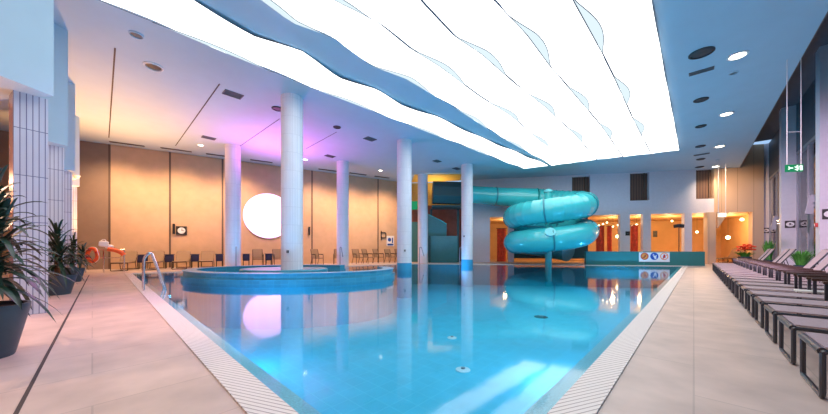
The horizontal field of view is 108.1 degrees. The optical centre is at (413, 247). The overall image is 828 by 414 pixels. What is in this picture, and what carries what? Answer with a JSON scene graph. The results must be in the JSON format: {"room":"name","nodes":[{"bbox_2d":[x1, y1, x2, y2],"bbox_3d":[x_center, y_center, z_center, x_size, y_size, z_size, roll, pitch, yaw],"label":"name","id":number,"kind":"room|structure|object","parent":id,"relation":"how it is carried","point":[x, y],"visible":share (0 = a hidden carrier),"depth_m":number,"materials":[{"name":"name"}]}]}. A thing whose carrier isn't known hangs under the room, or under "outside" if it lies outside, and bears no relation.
{"room":"indoor swimming pool","nodes":[
{"label":"indoor swimming pool","id":0,"kind":"room"},
{"bbox_2d":[0,300,31,358],"bbox_3d":[-4.080,0.790,2.820,0.600,0.500,0.600,0,0,0],"label":"pot","id":1,"kind":"object","parent":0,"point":[13,319],"depth_m":2.86,"materials":[{"name":"plastic"}]},
{"bbox_2d":[0,0,53,98],"bbox_3d":[-6.438,-3.745,3.648,1.300,2.710,2.300,0,0,6],"label":"wall","id":2,"kind":"structure","parent":0,"point":[26,26],"depth_m":4.44,"materials":[{"name":"white paint"}]},
{"bbox_2d":[9,90,47,314],"bbox_3d":[-6.113,-0.675,4.761,0.320,3.430,0.340,0,0,30],"label":"column","id":3,"kind":"structure","parent":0,"point":[28,114],"depth_m":4.68,"materials":[{"name":"white tile"}]},
{"bbox_2d":[41,23,67,146],"bbox_3d":[-8.369,-3.745,6.762,0.420,2.710,0.620,0,0,6],"label":"wall","id":4,"kind":"structure","parent":0,"point":[58,103],"depth_m":6.89,"materials":[{"name":"white paint"}]},
{"bbox_2d":[48,145,63,273],"bbox_3d":[-8.563,-0.675,7.082,0.320,3.430,0.340,0,0,30],"label":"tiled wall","id":5,"kind":"structure","parent":0,"point":[55,153],"depth_m":7.04,"materials":[{"name":"white tile"}]},
{"bbox_2d":[48,274,77,295],"bbox_3d":[-8.000,0.820,6.720,0.620,0.440,0.620,0,0,0],"label":"pot","id":6,"kind":"object","parent":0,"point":[59,290],"depth_m":6.62,"materials":[{"name":"ceramic"}]},
{"bbox_2d":[64,171,71,267],"bbox_3d":[-11.013,-0.675,9.402,0.320,3.430,0.340,0,0,30],"label":"tiled wall","id":7,"kind":"structure","parent":0,"point":[67,175],"depth_m":9.38,"materials":[{"name":"white tile"}]},
{"bbox_2d":[63,82,74,171],"bbox_3d":[-10.819,-3.745,9.082,0.420,2.710,0.620,0,0,6],"label":"wall","id":8,"kind":"structure","parent":0,"point":[69,151],"depth_m":9.25,"materials":[{"name":"white paint"}]},
{"bbox_2d":[72,187,76,266],"bbox_3d":[-13.463,-0.675,11.722,0.320,3.430,0.340,0,0,30],"label":"tiled wall","id":9,"kind":"structure","parent":0,"point":[74,189],"depth_m":11.73,"materials":[{"name":"white tile"}]},
{"bbox_2d":[64,268,84,281],"bbox_3d":[-10.520,0.830,9.250,0.520,0.420,0.520,0,0,0],"label":"pot","id":10,"kind":"object","parent":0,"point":[78,279],"depth_m":9.21,"materials":[{"name":"blue stone"}]},
{"bbox_2d":[72,116,79,186],"bbox_3d":[-13.269,-3.745,11.402,0.420,2.710,0.620,0,0,6],"label":"wall","id":11,"kind":"structure","parent":0,"point":[75,183],"depth_m":11.62,"materials":[{"name":"white paint"}]},
{"bbox_2d":[0,130,396,270],"bbox_3d":[-9.648,-2.030,18.145,22.072,6.140,0.250,0,0,-31],"label":"wall","id":12,"kind":"structure","parent":0,"point":[139,177],"depth_m":16.43,"materials":[{"name":"wood"}]},
{"bbox_2d":[108,144,110,268],"bbox_3d":[-14.987,-2.030,14.762,0.080,6.140,0.020,0,0,-31],"label":"trim","id":13,"kind":"structure","parent":12,"relation":"attached to","point":[109,145],"depth_m":14.76,"materials":[{"name":"brown"}]},
{"bbox_2d":[169,152,170,267],"bbox_3d":[-12.990,-2.030,15.969,0.080,6.140,0.020,0,0,-31],"label":"trim","id":14,"kind":"structure","parent":12,"relation":"attached to","point":[169,152],"depth_m":15.96,"materials":[{"name":"brown"}]},
{"bbox_2d":[176,226,186,234],"bbox_3d":[-12.559,-0.941,16.206,0.460,0.460,0.060,0,0,-31],"label":"wall clock","id":15,"kind":"object","parent":12,"relation":"attached to","point":[180,230],"visible":1,"depth_m":16.19,"materials":[{"name":"black plastic"}]},
{"bbox_2d":[222,159,222,253],"bbox_3d":[-10.972,-2.030,17.188,0.080,6.140,0.020,0,0,-31],"label":"trim","id":16,"kind":"structure","parent":12,"relation":"attached to","point":[222,159],"depth_m":17.18,"materials":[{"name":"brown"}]},
{"bbox_2d":[243,193,280,237],"bbox_3d":[-8.907,-1.966,18.377,2.760,2.760,0.080,0,0,-31],"label":"lamp","id":17,"kind":"object","parent":12,"relation":"attached to","point":[262,212],"visible":0.76,"depth_m":18.23,"materials":[{"name":"white glass"}]},
{"bbox_2d":[311,170,312,263],"bbox_3d":[-6.716,-2.030,19.758,0.080,6.140,0.020,0,0,-31],"label":"trim","id":18,"kind":"structure","parent":12,"relation":"attached to","point":[311,170],"depth_m":19.73,"materials":[{"name":"brown"}]},
{"bbox_2d":[161,282,652,413],"bbox_3d":[2.011,1.785,14.755,16.245,1.410,22.655,0,0,44],"label":"pool water","id":19,"kind":"object","parent":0,"point":[404,361],"visible":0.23,"depth_m":7.13,"materials":[{"name":"liquid"}]},
{"bbox_2d":[180,265,394,328],"bbox_3d":[-4.420,1.530,11.030,7.446,1.620,4.919,0,0,0],"label":"oval basin","id":20,"kind":"object","parent":19,"relation":"on","point":[327,295],"visible":0.94,"depth_m":8.90,"materials":[{"name":"blue tile"}]},
{"bbox_2d":[281,93,302,269],"bbox_3d":[-4.140,-2.190,10.184,0.694,5.820,0.705,0,0,0],"label":"column","id":21,"kind":"structure","parent":20,"relation":"on","point":[291,103],"depth_m":9.89,"materials":[{"name":"white tile"}]},
{"bbox_2d":[397,138,411,297],"bbox_3d":[-0.460,-1.380,14.299,0.712,7.440,0.714,0,0,0],"label":"column","id":22,"kind":"structure","parent":19,"relation":"on","point":[404,146],"depth_m":14.00,"materials":[{"name":"paint"}]},
{"bbox_2d":[156,282,657,413],"bbox_3d":[1.990,1.708,14.713,16.019,1.265,22.366,0,0,44],"label":"pool edge lip","id":23,"kind":"structure","parent":19,"relation":"attached to","point":[556,392],"depth_m":2.70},
{"bbox_2d":[133,264,681,292],"bbox_3d":[2.020,1.052,10.445,26.960,0.001,18.710,0,0,0],"label":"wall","id":24,"kind":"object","parent":19,"relation":"in","point":[638,278],"visible":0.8,"depth_m":11.07,"materials":[{"name":"tile"}]},
{"bbox_2d":[461,163,472,286],"bbox_3d":[3.260,-1.380,18.430,0.712,7.440,0.712,0,0,0],"label":"column","id":25,"kind":"structure","parent":19,"relation":"on","point":[466,169],"depth_m":18.12,"materials":[{"name":"paint"}]},
{"bbox_2d":[473,186,599,286],"bbox_3d":[7.098,-0.992,18.525,7.577,6.664,5.583,0,0,0],"label":"water slide","id":26,"kind":"object","parent":19,"relation":"on","point":[550,223],"visible":1,"depth_m":16.65,"materials":[{"name":"teal"}]},
{"bbox_2d":[0,0,827,182],"bbox_3d":[0.894,-5.235,15.755,24.401,0.330,32.004,0,0,43],"label":"ceiling","id":27,"kind":"structure","parent":0,"point":[152,109],"depth_m":9.90,"materials":[{"name":"paint"}]},
{"bbox_2d":[108,48,115,137],"bbox_3d":[-10.857,-5.107,10.752,8.976,0.026,0.035,0,0,44],"label":"trim","id":28,"kind":"structure","parent":27,"relation":"attached to","point":[114,48],"depth_m":9.52,"materials":[{"name":"grey"}]},
{"bbox_2d":[128,30,143,38],"bbox_3d":[-6.630,-5.082,7.163,0.280,0.035,0.280,0,0,0],"label":"ceiling vent","id":29,"kind":"object","parent":27,"relation":"in","point":[135,34],"visible":1,"depth_m":7.14,"materials":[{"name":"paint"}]},
{"bbox_2d":[143,61,163,71],"bbox_3d":[-7.309,-5.082,8.421,0.440,0.035,0.440,0,0,0],"label":"ceiling vent","id":30,"kind":"object","parent":27,"relation":"in","point":[150,65],"visible":1,"depth_m":8.40,"materials":[{"name":"white metal"}]},
{"bbox_2d":[175,84,219,145],"bbox_3d":[-8.957,-5.107,12.130,8.111,0.026,0.035,0,0,44],"label":"trim","id":31,"kind":"structure","parent":27,"relation":"attached to","point":[218,84],"depth_m":11.20,"materials":[{"name":"grey"}]},
{"bbox_2d":[222,89,243,99],"bbox_3d":[-6.002,-5.088,9.948,0.370,0.024,0.550,0,0,43],"label":"ceiling vent","id":32,"kind":"object","parent":27,"relation":"in","point":[225,92],"visible":1,"depth_m":9.95,"materials":[{"name":"grey"}]},
{"bbox_2d":[99,0,546,168],"bbox_3d":[0.697,-5.008,12.029,19.221,0.183,1.566,0,0,-44],"label":"ceiling panel","id":33,"kind":"object","parent":27,"relation":"hanging from","point":[188,18],"visible":1,"depth_m":8.10,"materials":[{"name":"white plastic"}]},
{"bbox_2d":[262,0,571,165],"bbox_3d":[2.269,-5.008,10.801,1.369,0.183,19.510,0,0,44],"label":"ceiling panel","id":34,"kind":"object","parent":27,"relation":"hanging from","point":[363,36],"visible":0.98,"depth_m":8.00,"materials":[{"name":"white plastic"}]},
{"bbox_2d":[334,0,595,162],"bbox_3d":[3.174,-5.008,10.159,1.545,0.183,19.803,0,0,43],"label":"ceiling panel","id":35,"kind":"object","parent":27,"relation":"attached to","point":[411,22],"visible":0.99,"depth_m":8.17,"materials":[{"name":"white plastic"}]},
{"bbox_2d":[420,0,621,159],"bbox_3d":[4.122,-5.008,9.487,1.384,0.182,20.106,0,0,43],"label":"ceiling panel","id":36,"kind":"object","parent":27,"relation":"attached to","point":[482,25],"visible":0.99,"depth_m":7.92,"materials":[{"name":"white plastic"}]},
{"bbox_2d":[493,0,649,156],"bbox_3d":[5.058,-5.008,8.832,1.438,0.183,20.428,0,0,43],"label":"ceiling panel","id":37,"kind":"object","parent":27,"relation":"attached to","point":[557,30],"visible":0.97,"depth_m":7.98,"materials":[{"name":"white plastic"}]},
{"bbox_2d":[572,0,678,153],"bbox_3d":[5.953,-5.008,8.202,1.303,0.183,20.728,0,0,43],"label":"ceiling panel","id":38,"kind":"object","parent":27,"relation":"attached to","point":[624,32],"visible":1,"depth_m":7.93,"materials":[{"name":"white plastic"}]},
{"bbox_2d":[689,66,713,76],"bbox_3d":[8.278,-5.088,8.644,0.530,0.024,0.190,0,0,43],"label":"ceiling vent","id":39,"kind":"object","parent":27,"relation":"in","point":[712,67],"visible":1,"depth_m":8.63,"materials":[{"name":"grey"}]},
{"bbox_2d":[688,46,715,59],"bbox_3d":[7.511,-5.082,7.838,0.520,0.035,0.520,0,0,0],"label":"ceiling vent","id":40,"kind":"object","parent":27,"relation":"in","point":[705,51],"visible":1,"depth_m":7.82,"materials":[{"name":"grey"}]},
{"bbox_2d":[718,164,725,216],"bbox_3d":[18.684,-3.496,18.198,0.500,3.208,0.200,0,0,0],"label":"lantern","id":41,"kind":"object","parent":27,"relation":"hanging from","point":[719,214],"visible":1,"depth_m":18.18,"materials":[{"name":"white metal"}]},
{"bbox_2d":[726,50,749,60],"bbox_3d":[8.569,-5.089,7.944,0.425,0.022,0.425,0,0,0],"label":"recessed light","id":42,"kind":"object","parent":27,"relation":"in","point":[735,56],"visible":1,"depth_m":7.93,"materials":[{"name":"white metal"}]},
{"bbox_2d":[785,131,802,171],"bbox_3d":[10.260,-3.580,8.097,0.390,3.040,0.056,0,0,7],"label":"exit sign","id":43,"kind":"object","parent":27,"relation":"hanging from","point":[795,167],"visible":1,"depth_m":8.08,"materials":[{"name":"green plastic"}]},
{"bbox_2d":[0,259,827,413],"bbox_3d":[5.504,1.184,19.053,46.458,0.312,29.337,0,0,-43],"label":"floor","id":44,"kind":"structure","parent":0,"point":[703,352],"depth_m":2.72,"materials":[{"name":"tile"}]},
{"bbox_2d":[0,164,75,358],"bbox_3d":[-4.037,0.101,2.858,1.233,1.878,1.245,0,0,-6],"label":"dracaena","id":45,"kind":"object","parent":44,"relation":"on","point":[14,312],"visible":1,"depth_m":2.92,"materials":[{"name":"green plant"}]},
{"bbox_2d":[13,275,88,413],"bbox_3d":[-6.616,1.048,5.860,16.482,0.024,0.022,0,0,44],"label":"trim","id":46,"kind":"structure","parent":44,"relation":"on","point":[17,410],"depth_m":2.61,"materials":[{"name":"grey"}]},
{"bbox_2d":[48,218,94,295],"bbox_3d":[-7.917,0.194,6.531,1.338,1.692,1.032,0,0,4],"label":"dracaena","id":47,"kind":"object","parent":44,"relation":"on","point":[58,247],"visible":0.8,"depth_m":6.64,"materials":[{"name":"green plant"}]},
{"bbox_2d":[64,232,96,281],"bbox_3d":[-10.390,0.264,9.147,1.020,1.552,0.880,0,0,-15],"label":"dracaena","id":48,"kind":"object","parent":44,"relation":"on","point":[78,279],"visible":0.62,"depth_m":9.25,"materials":[{"name":"green plant"}]},
{"bbox_2d":[85,249,124,272],"bbox_3d":[-13.103,0.530,12.706,1.240,1.020,0.192,0,0,-31],"label":"stand","id":49,"kind":"object","parent":44,"relation":"on","point":[123,257],"visible":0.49,"depth_m":12.92,"materials":[{"name":"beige metal"}]},
{"bbox_2d":[85,247,99,263],"bbox_3d":[-13.334,0.300,12.443,0.714,0.714,0.147,0,0,11],"label":"lifebuoy","id":50,"kind":"object","parent":49,"relation":"hanging from","point":[96,251],"visible":0.75,"depth_m":12.39,"materials":[{"name":"orange plastic"}]},
{"bbox_2d":[110,251,137,270],"bbox_3d":[-13.661,0.600,14.199,0.594,0.871,1.856,0,0,-31],"label":"garden chair","id":51,"kind":"object","parent":44,"relation":"on","point":[131,256],"visible":0.87,"depth_m":14.63,"materials":[{"name":"brown wood"}]},
{"bbox_2d":[145,251,164,269],"bbox_3d":[-12.756,0.600,14.746,0.594,0.871,1.856,0,0,-31],"label":"garden chair","id":52,"kind":"object","parent":44,"relation":"on","point":[159,255],"visible":0.71,"depth_m":15.21,"materials":[{"name":"brown wood"}]},
{"bbox_2d":[164,254,174,268],"bbox_3d":[-12.536,0.682,15.379,0.380,0.715,0.420,0,0,-31],"label":"side table","id":53,"kind":"object","parent":44,"relation":"on","point":[168,257],"visible":0.84,"depth_m":15.23,"materials":[{"name":"wood"}]},
{"bbox_2d":[171,251,190,269],"bbox_3d":[-11.839,0.600,15.299,0.594,0.871,1.856,0,0,-31],"label":"garden chair","id":54,"kind":"object","parent":44,"relation":"on","point":[181,256],"visible":0.99,"depth_m":15.70,"materials":[{"name":"brown wood"}]},
{"bbox_2d":[198,251,213,267],"bbox_3d":[-10.936,0.600,15.845,0.595,0.871,1.856,0,0,-31],"label":"garden chair","id":55,"kind":"object","parent":44,"relation":"on","point":[206,256],"visible":0.9,"depth_m":16.26,"materials":[{"name":"brown wood"}]},
{"bbox_2d":[225,144,240,265],"bbox_3d":[-9.050,-2.030,15.000,0.694,6.140,0.694,0,0,0],"label":"column","id":56,"kind":"structure","parent":44,"relation":"on","point":[232,151],"depth_m":14.72,"materials":[{"name":"white tile"}]},
{"bbox_2d":[252,249,263,264],"bbox_3d":[-8.923,0.553,17.139,0.600,0.987,0.634,0,0,-31],"label":"garden chair","id":57,"kind":"object","parent":44,"relation":"on","point":[257,254],"visible":0.98,"depth_m":17.29,"materials":[{"name":"beige plastic"}]},
{"bbox_2d":[272,249,280,264],"bbox_3d":[-8.006,0.553,17.692,0.600,0.987,0.634,0,0,-37],"label":"garden chair","id":58,"kind":"object","parent":44,"relation":"on","point":[276,253],"visible":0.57,"depth_m":17.83,"materials":[{"name":"beige plastic"}]},
{"bbox_2d":[310,249,323,264],"bbox_3d":[-6.102,0.553,18.840,0.634,0.987,0.600,0,0,39],"label":"garden chair","id":59,"kind":"object","parent":44,"relation":"on","point":[314,252],"visible":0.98,"depth_m":18.89,"materials":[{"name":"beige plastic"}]},
{"bbox_2d":[337,160,348,265],"bbox_3d":[-4.230,-2.030,17.800,0.694,6.140,0.694,0,0,0],"label":"column","id":60,"kind":"structure","parent":44,"relation":"on","point":[342,166],"depth_m":17.50,"materials":[{"name":"paint"}]},
{"bbox_2d":[124,263,687,413],"bbox_3d":[2.036,1.184,14.804,16.517,0.312,23.003,0,0,44],"label":"pool overflow grating","id":61,"kind":"object","parent":44,"relation":"on","point":[587,395],"visible":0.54,"depth_m":2.62,"materials":[{"name":"plastic"}]},
{"bbox_2d":[142,252,171,297],"bbox_3d":[-6.545,1.021,7.631,0.549,1.839,0.656,0,0,-44],"label":"pool ladder","id":62,"kind":"object","parent":61,"relation":"attached to","point":[147,253],"visible":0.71,"depth_m":7.46,"materials":[{"name":"silver metal"}]},
{"bbox_2d":[412,222,417,261],"bbox_3d":[-0.014,-0.460,22.574,0.667,3.000,0.100,0,0,13],"label":"screen","id":63,"kind":"object","parent":44,"relation":"on","point":[414,224],"visible":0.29,"depth_m":22.50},
{"bbox_2d":[418,173,427,262],"bbox_3d":[0.610,-2.030,20.870,0.694,6.140,0.694,0,0,0],"label":"column","id":64,"kind":"structure","parent":44,"relation":"on","point":[422,178],"depth_m":20.57,"materials":[{"name":"paint"}]},
{"bbox_2d":[428,181,460,262],"bbox_3d":[2.187,-1.759,21.005,2.362,5.599,1.989,0,0,0],"label":"tower","id":65,"kind":"object","parent":44,"relation":"on","point":[442,248],"visible":0.91,"depth_m":21.34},
{"bbox_2d":[473,217,489,261],"bbox_3d":[4.650,-0.620,22.546,2.047,3.320,0.300,0,0,12],"label":"wall pier","id":66,"kind":"object","parent":44,"relation":"on","point":[481,225],"visible":0.57,"depth_m":22.31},
{"bbox_2d":[496,228,506,261],"bbox_3d":[6.675,-0.241,22.890,0.761,2.538,0.098,0,0,12],"label":"curtain","id":67,"kind":"object","parent":44,"relation":"on","point":[501,232],"visible":0.94,"depth_m":22.89,"materials":[{"name":"fabric"}]},
{"bbox_2d":[596,226,603,250],"bbox_3d":[13.486,-0.291,21.757,0.624,2.638,0.098,0,0,12],"label":"curtain","id":68,"kind":"object","parent":44,"relation":"on","point":[600,239],"visible":0.57,"depth_m":21.74,"materials":[{"name":"red fabric"}]},
{"bbox_2d":[607,226,611,250],"bbox_3d":[14.210,-0.291,21.808,0.428,2.638,0.086,0,0,17],"label":"curtain","id":69,"kind":"object","parent":44,"relation":"on","point":[609,228],"visible":0.79,"depth_m":21.80,"materials":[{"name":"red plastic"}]},
{"bbox_2d":[630,225,637,250],"bbox_3d":[15.376,-0.291,20.948,0.563,2.638,0.097,0,0,12],"label":"curtain","id":70,"kind":"object","parent":44,"relation":"on","point":[633,229],"visible":0.66,"depth_m":20.94,"materials":[{"name":"red fabric"}]},
{"bbox_2d":[703,212,728,263],"bbox_3d":[19.341,-0.620,19.210,1.151,3.320,0.350,0,0,12],"label":"pier","id":71,"kind":"object","parent":44,"relation":"on","point":[711,221],"visible":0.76,"depth_m":19.12,"materials":[{"name":"beige paint"}]},
{"bbox_2d":[716,248,741,262],"bbox_3d":[21.155,0.517,20.188,1.806,1.011,0.540,0,0,-11],"label":"sun lounger","id":72,"kind":"object","parent":44,"relation":"on","point":[733,254],"visible":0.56,"depth_m":20.29,"materials":[{"name":"brown wood"}]},
{"bbox_2d":[712,249,770,269],"bbox_3d":[14.241,0.529,13.040,1.806,1.011,0.593,0,0,43],"label":"sun lounger","id":73,"kind":"object","parent":44,"relation":"on","point":[767,250],"visible":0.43,"depth_m":12.84,"materials":[{"name":"grey fabric"}]},
{"bbox_2d":[736,244,756,257],"bbox_3d":[20.356,0.388,18.518,1.164,1.305,0.935,0,0,32],"label":"flowering plant","id":74,"kind":"object","parent":44,"relation":"on","point":[744,247],"visible":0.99,"depth_m":18.34,"materials":[{"name":"red plant"}]},
{"bbox_2d":[720,263,782,280],"bbox_3d":[10.398,0.741,8.775,2.001,0.588,0.593,0,0,43],"label":"sun lounger","id":75,"kind":"object","parent":44,"relation":"on","point":[721,270],"visible":0.38,"depth_m":9.07,"materials":[{"name":"grey fabric"}]},
{"bbox_2d":[716,249,789,275],"bbox_3d":[12.004,0.529,10.641,1.806,1.011,0.593,0,0,43],"label":"sun lounger","id":76,"kind":"object","parent":44,"relation":"on","point":[784,252],"visible":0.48,"depth_m":10.59,"materials":[{"name":"grey fabric"}]},
{"bbox_2d":[719,262,793,281],"bbox_3d":[10.957,0.741,9.375,2.001,0.588,0.593,0,0,43],"label":"sun lounger","id":77,"kind":"object","parent":44,"relation":"on","point":[748,263],"visible":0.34,"depth_m":9.57,"materials":[{"name":"grey fabric"}]},
{"bbox_2d":[717,249,796,276],"bbox_3d":[11.445,0.529,10.041,1.806,1.011,0.593,0,0,43],"label":"sun lounger","id":78,"kind":"object","parent":44,"relation":"on","point":[790,252],"visible":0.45,"depth_m":9.82,"materials":[{"name":"grey fabric"}]},
{"bbox_2d":[722,264,793,284],"bbox_3d":[9.839,0.741,8.175,2.001,0.588,0.593,0,0,43],"label":"sun lounger","id":79,"kind":"object","parent":44,"relation":"on","point":[756,265],"visible":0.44,"depth_m":8.49,"materials":[{"name":"grey fabric"}]},
{"bbox_2d":[764,143,768,250],"bbox_3d":[22.238,-2.760,19.083,0.500,7.600,0.460,0,0,43],"label":"wall pier","id":80,"kind":"object","parent":44,"relation":"on","point":[766,146],"visible":0.21,"depth_m":18.85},
{"bbox_2d":[760,239,775,261],"bbox_3d":[18.199,0.281,15.402,0.580,1.518,0.546,0,0,0],"label":"grass plant","id":81,"kind":"object","parent":44,"relation":"on","point":[768,245],"visible":0.62,"depth_m":15.31,"materials":[{"name":"green plant"}]},
{"bbox_2d":[724,249,827,289],"bbox_3d":[9.208,0.529,7.642,1.806,1.011,0.593,0,0,43],"label":"sun lounger","id":82,"kind":"object","parent":44,"relation":"on","point":[823,253],"visible":0.49,"depth_m":7.40,"materials":[{"name":"grey fabric"}]},
{"bbox_2d":[726,256,827,288],"bbox_3d":[8.649,0.529,7.042,1.806,1.011,0.593,0,0,43],"label":"sun lounger","id":83,"kind":"object","parent":44,"relation":"on","point":[822,265],"visible":0.56,"depth_m":7.02,"materials":[{"name":"grey fabric"}]},
{"bbox_2d":[729,268,827,292],"bbox_3d":[8.090,0.529,6.442,1.806,1.011,0.593,0,0,43],"label":"sun lounger","id":84,"kind":"object","parent":44,"relation":"on","point":[775,269],"visible":0.58,"depth_m":6.67,"materials":[{"name":"grey"}]},
{"bbox_2d":[732,270,827,296],"bbox_3d":[7.602,0.741,5.776,2.001,0.588,0.593,0,0,43],"label":"sun lounger","id":85,"kind":"object","parent":44,"relation":"on","point":[779,271],"visible":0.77,"depth_m":6.09,"materials":[{"name":"grey fabric"}]},
{"bbox_2d":[736,272,827,302],"bbox_3d":[7.043,0.741,5.176,2.001,0.588,0.593,0,0,43],"label":"sun lounger","id":86,"kind":"object","parent":44,"relation":"on","point":[739,284],"visible":0.8,"depth_m":5.50,"materials":[{"name":"grey fabric"}]},
{"bbox_2d":[741,275,827,308],"bbox_3d":[6.484,0.741,4.577,2.001,0.588,0.593,0,0,43],"label":"sun lounger","id":87,"kind":"object","parent":44,"relation":"on","point":[808,277],"visible":0.76,"depth_m":4.98,"materials":[{"name":"grey fabric"}]},
{"bbox_2d":[746,278,827,316],"bbox_3d":[5.924,0.741,3.977,2.001,0.588,0.593,0,0,43],"label":"sun lounger","id":88,"kind":"object","parent":44,"relation":"on","point":[753,293],"visible":0.96,"depth_m":4.38,"materials":[{"name":"grey fabric"}]},
{"bbox_2d":[779,105,795,265],"bbox_3d":[17.560,-2.760,14.066,0.500,7.600,0.460,0,0,43],"label":"wall pier","id":89,"kind":"object","parent":44,"relation":"on","point":[787,115],"visible":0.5,"depth_m":13.94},
{"bbox_2d":[754,296,827,327],"bbox_3d":[5.365,0.741,3.377,2.001,0.588,0.593,0,0,43],"label":"sun lounger","id":90,"kind":"object","parent":44,"relation":"on","point":[761,300],"visible":1,"depth_m":3.84,"materials":[{"name":"grey fabric"}]},
{"bbox_2d":[764,304,827,342],"bbox_3d":[4.806,0.741,2.777,2.001,0.588,0.593,0,0,43],"label":"sun lounger","id":91,"kind":"object","parent":44,"relation":"on","point":[775,310],"visible":1,"depth_m":3.26,"materials":[{"name":"grey fabric"}]},
{"bbox_2d":[777,315,827,363],"bbox_3d":[4.247,0.741,2.178,2.001,0.588,0.593,0,0,43],"label":"sun lounger","id":92,"kind":"object","parent":44,"relation":"on","point":[791,322],"visible":1,"depth_m":2.71,"materials":[{"name":"grey fabric"}]},
{"bbox_2d":[790,250,815,266],"bbox_3d":[13.840,0.535,10.662,0.890,1.010,0.860,0,0,0],"label":"grass plant","id":93,"kind":"object","parent":44,"relation":"on","point":[801,260],"visible":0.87,"depth_m":10.60,"materials":[{"name":"green plant"}]},
{"bbox_2d":[798,332,827,397],"bbox_3d":[3.687,0.741,1.578,2.001,0.588,0.593,0,0,43],"label":"sun lounger","id":94,"kind":"object","parent":44,"relation":"on","point":[818,342],"visible":1,"depth_m":2.18,"materials":[{"name":"grey"}]},
{"bbox_2d":[816,44,827,270],"bbox_3d":[13.552,-2.760,9.768,0.500,7.600,0.460,0,0,43],"label":"wall pier","id":95,"kind":"object","parent":44,"relation":"on","point":[822,52],"visible":0.67,"depth_m":9.75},
{"bbox_2d":[804,194,815,213],"bbox_3d":[13.883,-1.549,10.402,0.281,0.703,0.919,0,0,43],"label":"loudspeaker","id":96,"kind":"object","parent":95,"relation":"attached to","point":[811,203],"visible":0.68,"depth_m":10.64,"materials":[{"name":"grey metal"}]},
{"bbox_2d":[412,183,460,261],"bbox_3d":[1.811,-2.030,23.436,4.133,6.140,0.300,0,0,6],"label":"wall","id":97,"kind":"structure","parent":0,"point":[449,217],"depth_m":23.24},
{"bbox_2d":[473,169,713,258],"bbox_3d":[11.488,-2.180,21.100,16.025,5.840,0.300,0,0,12],"label":"wall","id":98,"kind":"structure","parent":0,"point":[668,192],"depth_m":20.38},
{"bbox_2d":[572,177,588,191],"bbox_3d":[11.733,-4.270,21.100,1.187,1.429,0.160,0,0,12],"label":"window","id":99,"kind":"structure","parent":98,"relation":"in","point":[578,183],"depth_m":21.12,"materials":[{"name":"brown"}]},
{"bbox_2d":[630,173,646,200],"bbox_3d":[15.278,-4.125,20.350,1.182,1.862,0.160,0,0,12],"label":"window","id":100,"kind":"structure","parent":98,"relation":"in","point":[638,182],"depth_m":20.38,"materials":[{"name":"brown"}]},
{"bbox_2d":[696,170,712,198],"bbox_3d":[18.960,-4.131,19.572,1.058,1.899,0.160,0,0,12],"label":"window","id":101,"kind":"structure","parent":98,"relation":"in","point":[703,177],"depth_m":19.60,"materials":[{"name":"brown"}]},
{"bbox_2d":[490,215,747,260],"bbox_3d":[14.510,-0.620,23.842,20.916,3.320,6.360,0,0,12],"label":"wall","id":102,"kind":"structure","parent":0,"point":[666,240],"depth_m":25.23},
{"bbox_2d":[490,212,747,223],"bbox_3d":[14.461,-2.405,23.579,20.648,0.250,6.066,0,0,11],"label":"ceiling","id":103,"kind":"structure","parent":0,"point":[695,216],"depth_m":22.43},
{"bbox_2d":[618,214,629,250],"bbox_3d":[14.343,-0.620,20.497,0.604,3.320,0.300,0,0,12],"label":"wall pier","id":104,"kind":"object","parent":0,"point":[623,219],"visible":0.57,"depth_m":20.37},
{"bbox_2d":[584,251,704,265],"bbox_3d":[13.690,0.625,17.974,6.371,0.830,0.260,0,0,9],"label":"wall","id":105,"kind":"structure","parent":0,"point":[590,257],"depth_m":17.95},
{"bbox_2d":[639,252,669,261],"bbox_3d":[14.203,0.540,17.734,1.620,0.560,0.036,0,0,9],"label":"board","id":106,"kind":"object","parent":105,"relation":"attached to","point":[643,256],"visible":1,"depth_m":17.73,"materials":[{"name":"white"}]},
{"bbox_2d":[641,214,650,250],"bbox_3d":[15.625,-0.620,20.226,0.470,3.320,0.300,0,0,12],"label":"wall pier","id":107,"kind":"object","parent":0,"point":[645,218],"visible":0.64,"depth_m":20.09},
{"bbox_2d":[681,213,691,251],"bbox_3d":[17.939,-0.620,19.736,0.420,3.320,0.300,0,0,12],"label":"wall pier","id":108,"kind":"object","parent":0,"point":[686,218],"visible":0.64,"depth_m":19.61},
{"bbox_2d":[711,144,763,212],"bbox_3d":[20.617,-4.390,19.170,2.637,4.220,0.300,0,0,12],"label":"wall","id":109,"kind":"structure","parent":0,"point":[744,184],"depth_m":18.97,"materials":[{"name":"beige wood"}]},
{"bbox_2d":[748,212,763,258],"bbox_3d":[21.617,-0.620,18.959,0.593,3.320,0.300,0,0,12],"label":"wall pier","id":110,"kind":"structure","parent":109,"relation":"attached to","point":[755,219],"depth_m":18.83,"materials":[{"name":"paint"}]},
{"bbox_2d":[739,11,827,167],"bbox_3d":[10.016,-5.830,7.633,0.020,1.460,31.427,0,0,43],"label":"trim","id":111,"kind":"structure","parent":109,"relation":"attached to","point":[827,11],"depth_m":8.64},
{"bbox_2d":[755,14,827,141],"bbox_3d":[10.766,-6.660,6.780,2.300,0.200,31.401,0,0,43],"label":"ceiling","id":112,"kind":"structure","parent":0,"point":[804,74],"depth_m":11.96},
{"bbox_2d":[769,78,815,176],"bbox_3d":[18.074,-5.470,14.258,0.110,2.180,12.277,0,0,43],"label":"wall","id":113,"kind":"structure","parent":0,"point":[806,106],"depth_m":12.97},
{"bbox_2d":[769,169,778,259],"bbox_3d":[20.067,-1.670,16.418,0.080,5.420,6.399,0,0,43],"label":"window","id":114,"kind":"structure","parent":113,"relation":"in","point":[774,179],"depth_m":17.73,"materials":[{"name":"grey glass"}]},
{"bbox_2d":[796,135,815,268],"bbox_3d":[15.724,-1.670,11.760,0.080,5.420,5.418,0,0,43],"label":"window","id":115,"kind":"structure","parent":113,"relation":"in","point":[806,179],"depth_m":12.70,"materials":[{"name":"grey glass"}]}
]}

